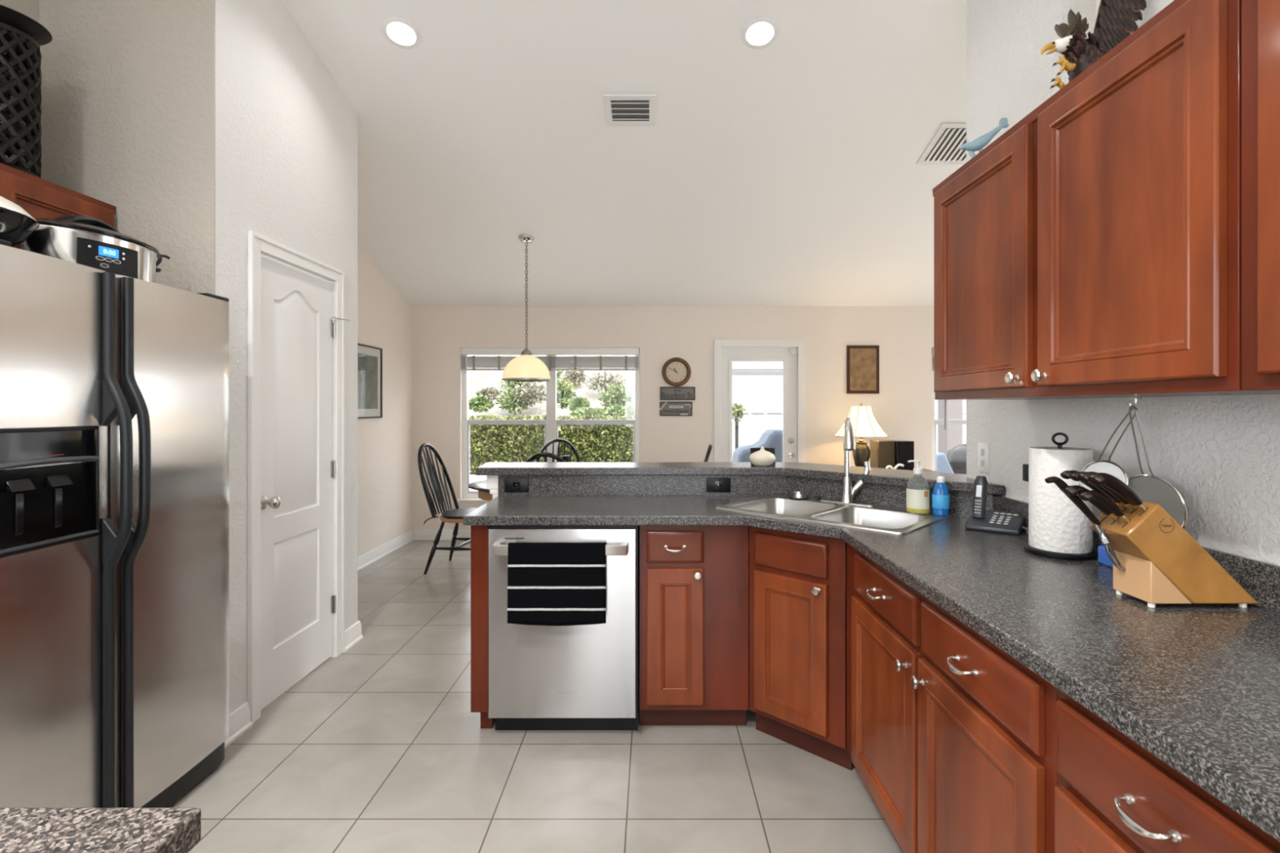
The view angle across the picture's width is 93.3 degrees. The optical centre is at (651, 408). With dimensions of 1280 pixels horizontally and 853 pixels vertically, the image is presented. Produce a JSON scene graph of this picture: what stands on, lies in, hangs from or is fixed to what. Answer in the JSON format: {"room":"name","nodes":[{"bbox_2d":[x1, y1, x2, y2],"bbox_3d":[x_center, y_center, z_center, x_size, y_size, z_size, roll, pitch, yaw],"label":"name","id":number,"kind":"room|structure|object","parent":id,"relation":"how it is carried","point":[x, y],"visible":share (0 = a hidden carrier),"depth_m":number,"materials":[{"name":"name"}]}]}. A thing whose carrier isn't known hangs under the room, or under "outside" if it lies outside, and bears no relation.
{"room":"kitchen","nodes":[
{"label":"kitchen","id":0,"kind":"room"},
{"bbox_2d":[0,0,39,170],"bbox_3d":[-2.470,-0.700,-0.260,0.120,4.100,5.480,0,0,0],"label":"wall","id":1,"kind":"structure","parent":0,"point":[30,8],"depth_m":2.32,"materials":[{"name":"beige paint"}]},
{"bbox_2d":[0,163,115,227],"bbox_3d":[-2.248,-0.620,1.910,0.321,0.340,0.920,0,0,0],"label":"upper cabinet","id":2,"kind":"object","parent":1,"relation":"attached to","point":[39,197],"visible":0.39,"depth_m":2.09,"materials":[{"name":"brown wood"}]},
{"bbox_2d":[0,4,52,177],"bbox_3d":[-2.235,-1.056,2.060,0.269,0.530,0.269,0,0,-41],"label":"candle lantern","id":3,"kind":"object","parent":2,"relation":"on","point":[21,37],"visible":0.97,"depth_m":2.05,"materials":[{"name":"brown metal"}]},
{"bbox_2d":[39,0,215,294],"bbox_3d":[-2.065,-0.425,2.427,0.690,3.550,0.106,0,0,0],"label":"wall","id":4,"kind":"structure","parent":0,"point":[128,86],"depth_m":2.37,"materials":[{"name":"beige paint"}]},
{"bbox_2d":[215,0,357,714],"bbox_3d":[-1.775,-0.350,2.954,0.110,3.400,1.151,0,0,0],"label":"wall","id":5,"kind":"structure","parent":0,"point":[286,131],"depth_m":2.74,"materials":[{"name":"white paint"}]},
{"bbox_2d":[224,701,252,747],"bbox_3d":[-1.708,1.298,2.470,0.024,0.104,0.191,0,0,0],"label":"baseboard","id":6,"kind":"structure","parent":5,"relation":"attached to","point":[240,722],"depth_m":2.50,"materials":[{"name":"white wood"}]},
{"bbox_2d":[247,231,350,724],"bbox_3d":[-1.712,0.297,2.955,0.109,2.105,0.776,0,0,0],"label":"door","id":7,"kind":"structure","parent":5,"relation":"in","point":[291,603],"depth_m":2.89,"materials":[{"name":"white paint"}]},
{"bbox_2d":[344,620,363,652],"bbox_3d":[-1.708,1.298,3.445,0.024,0.104,0.200,0,0,0],"label":"baseboard","id":8,"kind":"structure","parent":5,"relation":"attached to","point":[353,635],"depth_m":3.44,"materials":[{"name":"white"}]},
{"bbox_2d":[357,248,412,556],"bbox_3d":[-2.520,-0.225,4.810,0.120,3.150,2.780,0,0,0],"label":"wall","id":9,"kind":"structure","parent":0,"point":[384,317],"depth_m":5.56,"materials":[{"name":"beige paint"}]},
{"bbox_2d":[357,343,382,418],"bbox_3d":[-2.448,-0.225,5.130,0.022,0.624,0.660,0,0,0],"label":"framed picture","id":10,"kind":"object","parent":9,"relation":"attached to","point":[369,357],"visible":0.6,"depth_m":5.23,"materials":[{"name":"black plastic"}]},
{"bbox_2d":[357,353,377,408],"bbox_3d":[-2.448,-0.225,5.130,0.001,0.464,0.520,0,0,0],"label":"print","id":11,"kind":"object","parent":10,"relation":"attached to","point":[367,363],"depth_m":5.20},
{"bbox_2d":[357,529,413,571],"bbox_3d":[-2.448,1.298,4.865,0.024,0.104,2.670,0,0,0],"label":"baseboard","id":12,"kind":"structure","parent":9,"relation":"attached to","point":[369,557],"depth_m":5.51,"materials":[{"name":"white wood"}]},
{"bbox_2d":[168,540,903,852],"bbox_3d":[1.500,1.400,1.575,8.600,0.100,9.550,0,0,0],"label":"floor","id":13,"kind":"structure","parent":0,"point":[380,747],"depth_m":2.22,"materials":[{"name":"tile"}]},
{"bbox_2d":[0,807,201,852],"bbox_3d":[-1.196,0.893,0.106,1.408,0.914,1.112,0,0,0],"label":"kitchen island","id":14,"kind":"object","parent":13,"relation":"on","point":[22,829],"visible":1,"depth_m":0.63,"materials":[{"name":"stone"}]},
{"bbox_2d":[0,239,229,807],"bbox_3d":[-1.952,0.459,1.857,0.856,1.753,0.903,0,0,0],"label":"refrigerator","id":15,"kind":"object","parent":13,"relation":"on","point":[114,388],"visible":0.98,"depth_m":1.76,"materials":[{"name":"grey metal"}]},
{"bbox_2d":[0,195,39,247],"bbox_3d":[-1.845,-0.512,1.545,0.392,0.218,0.392,0,0,0],"label":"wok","id":16,"kind":"object","parent":15,"relation":"on","point":[16,225],"visible":0.92,"depth_m":1.59,"materials":[{"name":"black"}]},
{"bbox_2d":[14,215,169,283],"bbox_3d":[-1.825,-0.511,1.989,0.280,0.215,0.473,0,0,0],"label":"slow cooker","id":17,"kind":"object","parent":15,"relation":"on","point":[90,242],"visible":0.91,"depth_m":1.86,"materials":[{"name":"silver metal"}]},
{"bbox_2d":[417,443,477,574],"bbox_3d":[-1.654,0.824,5.100,0.580,1.053,0.473,0,0,7],"label":"chair","id":18,"kind":"object","parent":13,"relation":"on","point":[454,516],"visible":0.73,"depth_m":5.07,"materials":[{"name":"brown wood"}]},
{"bbox_2d":[468,480,492,501],"bbox_3d":[-0.620,0.979,4.920,1.720,0.742,1.120,0,0,0],"label":"dining table","id":19,"kind":"object","parent":13,"relation":"on","point":[484,494],"visible":0.12,"depth_m":4.67,"materials":[{"name":"brown wood"}]},
{"bbox_2d":[471,524,495,728],"bbox_3d":[-0.709,0.911,2.750,0.073,0.875,0.540,0,0,0],"label":"end panel","id":20,"kind":"object","parent":13,"relation":"on","point":[479,533],"visible":0.37,"depth_m":2.48,"materials":[{"name":"brown wood"}]},
{"bbox_2d":[524,452,565,462],"bbox_3d":[-0.720,0.824,4.340,0.473,1.053,0.580,0,0,0],"label":"chair","id":21,"kind":"object","parent":13,"relation":"on","point":[544,455],"visible":0.04,"depth_m":4.06,"materials":[{"name":"black paint"}]},
{"bbox_2d":[537,439,580,462],"bbox_3d":[-0.900,0.824,5.580,0.473,1.053,0.580,0,0,0],"label":"chair","id":22,"kind":"object","parent":13,"relation":"on","point":[558,441],"visible":0.13,"depth_m":5.82,"materials":[{"name":"black paint"}]},
{"bbox_2d":[488,524,639,730],"bbox_3d":[-0.362,0.913,2.699,0.609,0.871,0.602,0,0,0],"label":"dishwasher","id":23,"kind":"object","parent":13,"relation":"on","point":[585,677],"visible":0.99,"depth_m":2.46,"materials":[{"name":"metal"}]},
{"bbox_2d":[506,542,606,626],"bbox_3d":[-0.377,0.698,2.406,0.390,0.324,0.041,0,0,0],"label":"dish towel","id":24,"kind":"object","parent":23,"relation":"hanging from","point":[553,584],"visible":1,"depth_m":2.39,"materials":[{"name":"black fabric"}]},
{"bbox_2d":[639,524,748,724],"bbox_3d":[0.174,0.911,2.723,0.452,0.875,0.555,0,0,0],"label":"base cabinet","id":25,"kind":"object","parent":13,"relation":"on","point":[694,579],"visible":0.95,"depth_m":2.50,"materials":[{"name":"brown wood"}]},
{"bbox_2d":[748,526,853,770],"bbox_3d":[0.730,0.911,2.562,0.663,0.875,0.693,0,0,-5],"label":"base cabinet","id":26,"kind":"object","parent":13,"relation":"on","point":[797,581],"visible":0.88,"depth_m":2.33,"materials":[{"name":"brown wood"}]},
{"bbox_2d":[922,468,940,472],"bbox_3d":[2.200,0.980,5.850,1.100,0.740,0.500,0,0,0],"label":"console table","id":27,"kind":"object","parent":13,"relation":"on","point":[923,469],"visible":0.07,"depth_m":5.90,"materials":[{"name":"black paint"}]},
{"bbox_2d":[834,403,888,466],"bbox_3d":[2.010,0.279,5.800,0.498,0.660,0.498,0,0,0],"label":"table lamp","id":28,"kind":"object","parent":27,"relation":"on","point":[864,423],"visible":0.9,"depth_m":5.70,"materials":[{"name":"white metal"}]},
{"bbox_2d":[870,440,914,470],"bbox_3d":[2.292,0.459,5.780,0.325,0.300,0.260,0,0,0],"label":"television","id":29,"kind":"object","parent":27,"relation":"on","point":[883,453],"visible":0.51,"depth_m":5.68,"materials":[{"name":"black"}]},
{"bbox_2d":[846,542,1057,852],"bbox_3d":[0.983,0.911,1.633,0.655,0.875,1.145,0,0,0],"label":"base cabinet","id":30,"kind":"object","parent":13,"relation":"on","point":[953,739],"visible":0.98,"depth_m":1.46,"materials":[{"name":"brown wood"}]},
{"bbox_2d":[1054,688,1279,852],"bbox_3d":[0.983,0.911,0.608,0.655,0.875,0.900,0,0,0],"label":"base cabinet","id":31,"kind":"object","parent":13,"relation":"on","point":[1113,795],"visible":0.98,"depth_m":0.88,"materials":[{"name":"brown wood"}]},
{"bbox_2d":[462,495,1279,841],"bbox_3d":[0.280,0.455,1.564,2.090,0.038,2.888,0,0,0],"label":"countertop","id":32,"kind":"structure","parent":31,"relation":"on","point":[1195,686],"depth_m":1.18,"materials":[{"name":"stone"}]},
{"bbox_2d":[497,475,992,517],"bbox_3d":[0.351,0.404,2.895,2.214,0.140,0.453,0,0,18],"label":"bar riser","id":33,"kind":"object","parent":32,"relation":"on","point":[881,495],"visible":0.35,"depth_m":3.01,"materials":[{"name":"stone"}]},
{"bbox_2d":[504,477,528,492],"bbox_3d":[-0.674,0.383,3.005,0.120,0.072,0.008,0,0,0],"label":"outlet","id":34,"kind":"object","parent":33,"relation":"attached to","point":[511,484],"visible":1,"depth_m":3.00,"materials":[{"name":"black plastic"}]},
{"bbox_2d":[706,477,730,492],"bbox_3d":[0.331,0.383,3.005,0.120,0.072,0.008,0,0,0],"label":"outlet","id":35,"kind":"object","parent":33,"relation":"attached to","point":[713,484],"visible":1,"depth_m":3.00,"materials":[{"name":"black plastic"}]},
{"bbox_2d":[475,462,1004,495],"bbox_3d":[0.307,0.314,3.036,2.467,0.038,0.797,0,0,17],"label":"breakfast bar","id":36,"kind":"object","parent":33,"relation":"on","point":[953,482],"visible":0.82,"depth_m":2.98,"materials":[{"name":"stone"}]},
{"bbox_2d":[749,446,775,466],"bbox_3d":[0.565,0.245,3.090,0.133,0.098,0.133,0,0,0],"label":"bud vase","id":37,"kind":"object","parent":36,"relation":"on","point":[762,457],"visible":1,"depth_m":3.04,"materials":[{"name":"beige ceramic"}]},
{"bbox_2d":[715,494,951,548],"bbox_3d":[0.745,0.519,2.545,0.825,0.178,0.525,0,0,43],"label":"sink","id":38,"kind":"object","parent":32,"relation":"in","point":[893,520],"visible":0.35,"depth_m":2.58,"materials":[{"name":"metal"}]},
{"bbox_2d":[819,417,875,506],"bbox_3d":[0.886,0.235,2.677,0.192,0.391,0.294,0,0,-8],"label":"faucet","id":39,"kind":"object","parent":32,"relation":"on","point":[849,444],"visible":0.98,"depth_m":2.70,"materials":[{"name":"grey metal"}]},
{"bbox_2d":[964,475,1028,535],"bbox_3d":[1.244,0.342,2.111,0.260,0.186,0.235,0,0,40],"label":"telephone","id":40,"kind":"object","parent":32,"relation":"on","point":[981,519],"visible":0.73,"depth_m":2.16,"materials":[{"name":"grey plastic"}]},
{"bbox_2d":[1023,432,1097,560],"bbox_3d":[1.226,0.254,1.815,0.188,0.363,0.188,0,0,0],"label":"paper towel holder","id":41,"kind":"object","parent":32,"relation":"on","point":[1093,555],"visible":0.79,"depth_m":1.75,"materials":[{"name":"black plastic"}]},
{"bbox_2d":[1028,446,1093,553],"bbox_3d":[1.226,0.270,1.815,0.160,0.298,0.160,0,0,0],"label":"paper towel roll","id":42,"kind":"object","parent":41,"relation":"on","point":[1055,524],"visible":0.94,"depth_m":1.76,"materials":[{"name":"white paper"}]},
{"bbox_2d":[1097,545,1113,567],"bbox_3d":[1.282,0.410,1.670,0.060,0.050,0.060,0,0,0],"label":"pack","id":43,"kind":"object","parent":32,"relation":"on","point":[1103,558],"visible":0.31,"depth_m":1.68,"materials":[{"name":"blue plastic"}]},
{"bbox_2d":[1089,501,1257,608],"bbox_3d":[1.176,0.323,1.369,0.288,0.226,0.115,0,0,0],"label":"knife block","id":44,"kind":"object","parent":32,"relation":"on","point":[1162,562],"visible":0.98,"depth_m":1.31,"materials":[{"name":"brown wood"}]},
{"bbox_2d":[1044,476,1125,573],"bbox_3d":[1.015,0.275,1.392,0.208,0.235,0.026,0,0,3],"label":"carving fork","id":45,"kind":"object","parent":44,"relation":"in","point":[1104,538],"visible":0.84,"depth_m":1.39,"materials":[{"name":"black"}]},
{"bbox_2d":[1060,470,1119,506],"bbox_3d":[1.017,0.188,1.402,0.129,0.087,0.031,0,0,0],"label":"kitchen knife","id":46,"kind":"object","parent":44,"relation":"on","point":[1065,474],"visible":0.48,"depth_m":1.40,"materials":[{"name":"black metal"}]},
{"bbox_2d":[1062,484,1118,520],"bbox_3d":[0.996,0.215,1.370,0.119,0.081,0.037,0,0,0],"label":"kitchen knife","id":47,"kind":"object","parent":44,"relation":"in","point":[1070,491],"visible":0.76,"depth_m":1.36,"materials":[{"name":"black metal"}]},
{"bbox_2d":[1069,471,1128,509],"bbox_3d":[1.020,0.187,1.376,0.126,0.086,0.034,0,0,0],"label":"kitchen knife","id":48,"kind":"object","parent":44,"relation":"in","point":[1073,476],"visible":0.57,"depth_m":1.37,"materials":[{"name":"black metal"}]},
{"bbox_2d":[1078,490,1129,523],"bbox_3d":[1.003,0.218,1.338,0.107,0.073,0.034,0,0,0],"label":"kitchen knife","id":49,"kind":"object","parent":44,"relation":"on","point":[1102,499],"visible":1,"depth_m":1.33,"materials":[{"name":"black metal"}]},
{"bbox_2d":[1076,471,1137,510],"bbox_3d":[1.021,0.185,1.352,0.127,0.087,0.038,0,0,0],"label":"kitchen knife","id":50,"kind":"object","parent":44,"relation":"on","point":[1082,476],"visible":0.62,"depth_m":1.35,"materials":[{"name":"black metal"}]},
{"bbox_2d":[1087,472,1146,511],"bbox_3d":[1.024,0.184,1.328,0.123,0.085,0.045,0,0,0],"label":"kitchen knife","id":51,"kind":"object","parent":44,"relation":"in","point":[1118,486],"visible":1,"depth_m":1.31,"materials":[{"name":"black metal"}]},
{"bbox_2d":[492,493,749,552],"bbox_3d":[0.295,0.842,3.025,2.197,1.016,0.422,0,0,11],"label":"wall","id":52,"kind":"structure","parent":0,"point":[494,495],"depth_m":3.03,"materials":[{"name":"white paint"}]},
{"bbox_2d":[486,475,497,493],"bbox_3d":[-0.799,0.383,3.091,0.062,0.098,0.129,0,0,0],"label":"wall","id":53,"kind":"structure","parent":52,"relation":"attached to","point":[491,480],"depth_m":3.03,"materials":[{"name":"white paint"}]},
{"bbox_2d":[412,306,933,531],"bbox_3d":[1.550,0.143,6.275,8.300,2.413,0.150,0,0,0],"label":"wall","id":54,"kind":"structure","parent":0,"point":[902,407],"depth_m":6.20,"materials":[{"name":"beige paint"}]},
{"bbox_2d":[413,529,471,540],"bbox_3d":[-0.900,1.298,6.188,3.071,0.104,0.024,0,0,0],"label":"baseboard","id":55,"kind":"structure","parent":54,"relation":"attached to","point":[419,535],"depth_m":6.19,"materials":[{"name":"white"}]},
{"bbox_2d":[457,347,639,502],"bbox_3d":[-1.045,0.170,6.237,1.900,1.581,0.145,0,0,0],"label":"window","id":56,"kind":"structure","parent":54,"relation":"in","point":[553,363],"depth_m":6.22,"materials":[{"name":"white"}]},
{"bbox_2d":[659,401,692,416],"bbox_3d":[0.245,0.005,6.189,0.335,0.149,0.021,0,0,0],"label":"street sign","id":57,"kind":"object","parent":54,"relation":"attached to","point":[666,408],"visible":1,"depth_m":6.18,"materials":[{"name":"grey metal"}]},
{"bbox_2d":[662,357,691,386],"bbox_3d":[0.251,-0.369,6.184,0.300,0.300,0.030,0,0,0],"label":"wall clock","id":58,"kind":"object","parent":54,"relation":"attached to","point":[676,371],"visible":1,"depth_m":6.19,"materials":[{"name":"beige wood"}]},
{"bbox_2d":[660,386,695,399],"bbox_3d":[0.263,-0.150,6.189,0.360,0.136,0.020,0,0,0],"label":"street sign","id":59,"kind":"object","parent":54,"relation":"attached to","point":[666,393],"visible":1,"depth_m":6.18,"materials":[{"name":"grey metal"}]},
{"bbox_2d":[714,339,804,462],"bbox_3d":[1.103,0.323,6.217,0.935,2.055,0.114,0,0,0],"label":"door","id":60,"kind":"structure","parent":54,"relation":"in","point":[726,352],"depth_m":6.22,"materials":[{"name":"white"}]},
{"bbox_2d":[846,345,879,393],"bbox_3d":[2.162,-0.395,6.190,0.332,0.494,0.018,0,0,0],"label":"wall plaque","id":61,"kind":"object","parent":54,"relation":"attached to","point":[862,361],"visible":1,"depth_m":6.18,"materials":[{"name":"brown wood"}]},
{"bbox_2d":[932,347,966,471],"bbox_3d":[3.797,0.170,6.237,1.905,1.581,0.145,0,0,0],"label":"window","id":62,"kind":"structure","parent":54,"relation":"in","point":[935,422],"depth_m":6.25,"materials":[{"name":"white wood"}]},
{"bbox_2d":[282,0,1100,306],"bbox_3d":[1.500,-1.862,1.550,8.600,1.739,9.700,0,0,0],"label":"ceiling","id":63,"kind":"structure","parent":0,"point":[785,172],"depth_m":3.81,"materials":[{"name":"white paint"}]},
{"bbox_2d":[381,17,422,48],"bbox_3d":[-1.238,-1.852,2.986,0.188,0.050,0.182,0,0,-4],"label":"recessed light","id":64,"kind":"object","parent":63,"relation":"in","point":[401,33],"visible":1,"depth_m":2.98,"materials":[{"name":"white plastic"}]},
{"bbox_2d":[501,235,551,381],"bbox_3d":[-1.017,-0.804,4.890,0.392,1.161,0.392,0,0,0],"label":"pendant lamp","id":65,"kind":"object","parent":63,"relation":"hanging from","point":[524,367],"visible":1,"depth_m":4.79,"materials":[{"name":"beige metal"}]},
{"bbox_2d":[603,94,656,126],"bbox_3d":[-0.125,-1.721,3.499,0.294,0.068,0.241,0,0,0],"label":"ceiling vent","id":66,"kind":"object","parent":63,"relation":"in","point":[620,110],"visible":1,"depth_m":3.49,"materials":[{"name":"white metal"}]},
{"bbox_2d":[741,17,779,48],"bbox_3d":[0.534,-1.852,2.986,0.188,0.050,0.182,0,0,-4],"label":"recessed light","id":67,"kind":"object","parent":63,"relation":"in","point":[759,33],"visible":1,"depth_m":2.98,"materials":[{"name":"white"}]},
{"bbox_2d":[915,123,966,164],"bbox_3d":[1.927,-1.649,3.784,0.385,0.100,0.371,0,0,0],"label":"ceiling vent","id":68,"kind":"object","parent":63,"relation":"in","point":[944,148],"visible":0.52,"depth_m":3.81,"materials":[{"name":"white metal"}]},
{"bbox_2d":[906,459,929,514],"bbox_3d":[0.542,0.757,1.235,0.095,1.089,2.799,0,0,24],"label":"soap dispenser","id":69,"kind":"object","parent":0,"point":[917,488],"visible":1,"depth_m":2.44,"materials":[{"name":"white plastic"}]},
{"bbox_2d":[932,475,950,515],"bbox_3d":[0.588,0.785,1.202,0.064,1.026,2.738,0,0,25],"label":"dish soap bottle","id":70,"kind":"object","parent":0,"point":[940,495],"visible":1,"depth_m":2.40,"materials":[{"name":"blue plastic"}]},
{"bbox_2d":[966,0,1279,614],"bbox_3d":[1.403,-0.700,-0.208,0.115,4.100,5.584,0,0,0],"label":"wall","id":71,"kind":"structure","parent":0,"point":[1221,453],"depth_m":1.78,"materials":[{"name":"white paint"}]},
{"bbox_2d":[977,442,989,473],"bbox_3d":[1.341,0.201,2.445,0.008,0.118,0.076,0,0,0],"label":"outlet","id":72,"kind":"object","parent":71,"relation":"attached to","point":[983,448],"visible":1,"depth_m":2.44,"materials":[{"name":"white plastic"}]},
{"bbox_2d":[932,0,1279,399],"bbox_3d":[1.156,-0.410,1.615,0.372,0.760,1.130,0,0,0],"label":"upper cabinet","id":73,"kind":"object","parent":71,"relation":"attached to","point":[1092,249],"visible":1,"depth_m":1.32,"materials":[{"name":"brown wood"}]},
{"bbox_2d":[959,117,1008,157],"bbox_3d":[1.155,-0.900,2.100,0.170,0.218,0.060,0,0,0],"label":"figurine","id":74,"kind":"object","parent":73,"relation":"on","point":[977,144],"visible":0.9,"depth_m":2.09,"materials":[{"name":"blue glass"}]},
{"bbox_2d":[1040,0,1146,88],"bbox_3d":[1.190,-1.009,1.562,0.344,0.458,0.241,0,0,0],"label":"figurine","id":75,"kind":"object","parent":73,"relation":"on","point":[1115,19],"visible":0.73,"depth_m":1.57,"materials":[{"name":"black ceramic"}]},
{"bbox_2d":[1079,407,1137,490],"bbox_3d":[1.240,0.125,1.625,0.053,0.259,0.149,0,0,-20],"label":"strainer","id":76,"kind":"object","parent":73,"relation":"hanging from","point":[1087,467],"visible":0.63,"depth_m":1.63,"materials":[{"name":"silver metal"}]},
{"bbox_2d":[1081,462,1125,490],"bbox_3d":[1.237,0.198,1.648,0.039,0.107,0.108,0,0,-34],"label":"bowl","id":77,"kind":"object","parent":76,"relation":"on","point":[1087,467],"depth_m":1.65,"materials":[{"name":"white ceramic"}]},
{"bbox_2d":[1128,396,1142,408],"bbox_3d":[1.240,-0.015,1.555,0.023,0.029,0.028,0,0,0],"label":"hook","id":78,"kind":"object","parent":73,"relation":"attached to","point":[1130,397],"visible":1,"depth_m":1.55,"materials":[{"name":"silver metal"}]},
{"bbox_2d":[1123,405,1188,528],"bbox_3d":[1.284,0.173,1.562,0.099,0.359,0.168,0,0,-40],"label":"strainer","id":79,"kind":"object","parent":78,"relation":"hanging from","point":[1164,490],"visible":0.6,"depth_m":1.54,"materials":[{"name":"silver metal"}]},
{"bbox_2d":[1128,476,1188,528],"bbox_3d":[1.299,0.262,1.562,0.059,0.176,0.176,0,0,-17],"label":"bowl","id":80,"kind":"object","parent":79,"relation":"on","point":[1163,491],"depth_m":1.53,"materials":[{"name":"silver metal"}]},
{"bbox_2d":[992,494,1279,613],"bbox_3d":[1.335,0.386,1.240,0.018,0.098,2.240,0,0,0],"label":"backsplash","id":81,"kind":"structure","parent":71,"relation":"attached to","point":[1260,580],"depth_m":1.34,"materials":[{"name":"stone"}]},
{"bbox_2d":[1241,0,1279,391],"bbox_3d":[1.156,-0.410,0.696,0.372,0.760,0.700,0,0,0],"label":"upper cabinet","id":82,"kind":"object","parent":71,"relation":"attached to","point":[1260,19],"visible":1,"depth_m":0.99,"materials":[{"name":"brown wood"}]},
{"label":"outside","id":83,"kind":"structure","parent":0,"visible":0},
{"bbox_2d":[468,355,635,417],"bbox_3d":[-7.500,-0.600,20.500,17.000,4.500,13.000,0,0,0],"label":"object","id":84,"kind":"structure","parent":83,"point":[477,380],"depth_m":20.11,"materials":[{"name":"white"}]},
{"bbox_2d":[468,395,494,413],"bbox_3d":[-4.838,-0.121,16.991,0.822,0.534,0.531,0,0,0],"label":"shrub","id":85,"kind":"object","parent":84,"relation":"on","point":[480,403],"visible":0.99,"depth_m":16.90,"materials":[{"name":"green plant"}]},
{"bbox_2d":[475,386,500,399],"bbox_3d":[-5.160,-0.446,18.998,0.837,0.448,0.509,0,0,0],"label":"shrub","id":86,"kind":"object","parent":84,"relation":"on","point":[491,393],"visible":0.88,"depth_m":18.90,"materials":[{"name":"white plant"}]},
{"bbox_2d":[494,385,529,414],"bbox_3d":[-4.023,-0.240,17.598,1.124,0.894,0.680,0,0,0],"label":"shrub","id":87,"kind":"object","parent":84,"relation":"on","point":[511,404],"visible":0.88,"depth_m":17.51,"materials":[{"name":"green plant"}]},
{"bbox_2d":[511,381,546,406],"bbox_3d":[-3.485,-0.424,17.489,1.194,0.790,0.717,0,0,0],"label":"shrub","id":88,"kind":"object","parent":84,"relation":"on","point":[532,393],"visible":0.95,"depth_m":17.41,"materials":[{"name":"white plant"}]},
{"bbox_2d":[556,377,577,408],"bbox_3d":[-2.439,-0.390,16.512,0.797,0.882,0.509,0,0,0],"label":"shrub","id":89,"kind":"object","parent":84,"relation":"on","point":[563,393],"visible":0.77,"depth_m":16.43,"materials":[{"name":"green plant"}]},
{"bbox_2d":[563,370,586,386],"bbox_3d":[-2.558,-1.067,20.002,0.787,0.765,0.549,0,0,0],"label":"shrub","id":90,"kind":"object","parent":84,"relation":"on","point":[577,376],"visible":0.88,"depth_m":19.92,"materials":[{"name":"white plant"}]},
{"bbox_2d":[567,395,590,411],"bbox_3d":[-1.934,-0.088,16.007,0.634,0.499,0.404,0,0,0],"label":"shrub","id":91,"kind":"object","parent":84,"relation":"on","point":[574,403],"visible":0.88,"depth_m":15.92,"materials":[{"name":"green plant"}]},
{"bbox_2d":[567,406,613,416],"bbox_3d":[-1.489,0.145,15.001,1.219,0.407,0.714,0,0,0],"label":"shrub","id":92,"kind":"object","parent":84,"relation":"on","point":[586,411],"visible":0.72,"depth_m":14.84,"materials":[{"name":"green plant"}]},
{"bbox_2d":[582,370,627,394],"bbox_3d":[-1.463,-0.790,19.001,1.450,0.768,0.816,0,0,0],"label":"shrub","id":93,"kind":"object","parent":84,"relation":"on","point":[608,380],"visible":0.84,"depth_m":18.91,"materials":[{"name":"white plant"}]},
{"bbox_2d":[598,382,634,408],"bbox_3d":[-0.990,-0.281,16.994,1.053,0.892,0.671,0,0,0],"label":"shrub","id":94,"kind":"object","parent":84,"relation":"on","point":[620,397],"visible":0.93,"depth_m":16.92,"materials":[{"name":"green plant"}]},
{"bbox_2d":[600,404,635,416],"bbox_3d":[-0.779,0.124,14.991,1.069,0.431,0.627,0,0,0],"label":"shrub","id":95,"kind":"object","parent":84,"relation":"on","point":[622,411],"visible":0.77,"depth_m":14.87,"materials":[{"name":"green plant"}]},
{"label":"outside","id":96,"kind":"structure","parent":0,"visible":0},
{"bbox_2d":[470,474,486,490],"bbox_3d":[2.000,1.475,10.460,20.000,0.150,8.080,0,0,0],"label":"patio","id":97,"kind":"structure","parent":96,"point":[473,477],"depth_m":12.11,"materials":[{"name":"white"}]},
{"bbox_2d":[468,414,635,474],"bbox_3d":[-2.116,0.765,12.916,3.553,1.269,0.868,0,0,0],"label":"clipped hedge","id":98,"kind":"object","parent":97,"relation":"on","point":[488,442],"visible":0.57,"depth_m":12.61,"materials":[{"name":"green plant"}]},
{"bbox_2d":[732,402,746,448],"bbox_3d":[1.573,0.641,11.200,0.339,1.519,0.326,0,0,0],"label":"potted shrub","id":99,"kind":"object","parent":97,"relation":"on","point":[737,413],"visible":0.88,"depth_m":11.17,"materials":[{"name":"green plant"}]},
{"bbox_2d":[732,429,782,462],"bbox_3d":[1.490,0.835,7.725,0.937,1.110,0.550,0,0,0],"label":"armchair","id":100,"kind":"object","parent":97,"relation":"on","point":[770,438],"visible":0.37,"depth_m":7.46,"materials":[{"name":"blue fabric"}]},
{"bbox_2d":[732,410,966,457],"bbox_3d":[6.440,0.725,12.075,11.120,1.350,0.210,0,0,0],"label":"wall","id":101,"kind":"structure","parent":97,"relation":"on","point":[745,437],"depth_m":12.00,"materials":[{"name":"grey paint"}]},
{"bbox_2d":[936,452,953,473],"bbox_3d":[3.700,0.978,7.725,0.400,0.844,0.550,0,0,0],"label":"lounger","id":102,"kind":"object","parent":97,"relation":"on","point":[943,465],"visible":0.1,"depth_m":7.45,"materials":[{"name":"blue fabric"}]},
{"bbox_2d":[937,400,962,454],"bbox_3d":[4.565,-0.125,9.250,0.230,3.050,0.300,0,0,0],"label":"window","id":103,"kind":"structure","parent":97,"relation":"on","point":[950,437],"depth_m":9.10,"materials":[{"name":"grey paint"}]},
{"bbox_2d":[945,443,966,474],"bbox_3d":[4.250,0.930,8.010,0.706,0.940,0.704,0,0,0],"label":"grill","id":104,"kind":"object","parent":97,"relation":"on","point":[956,456],"visible":0.19,"depth_m":7.86,"materials":[{"name":"black plastic"}]},
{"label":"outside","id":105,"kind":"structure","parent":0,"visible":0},
{"bbox_2d":[732,361,966,410],"bbox_3d":[6.700,-0.750,16.000,10.600,4.800,2.000,0,0,0],"label":"sky","id":106,"kind":"structure","parent":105,"point":[766,392],"depth_m":15.00,"materials":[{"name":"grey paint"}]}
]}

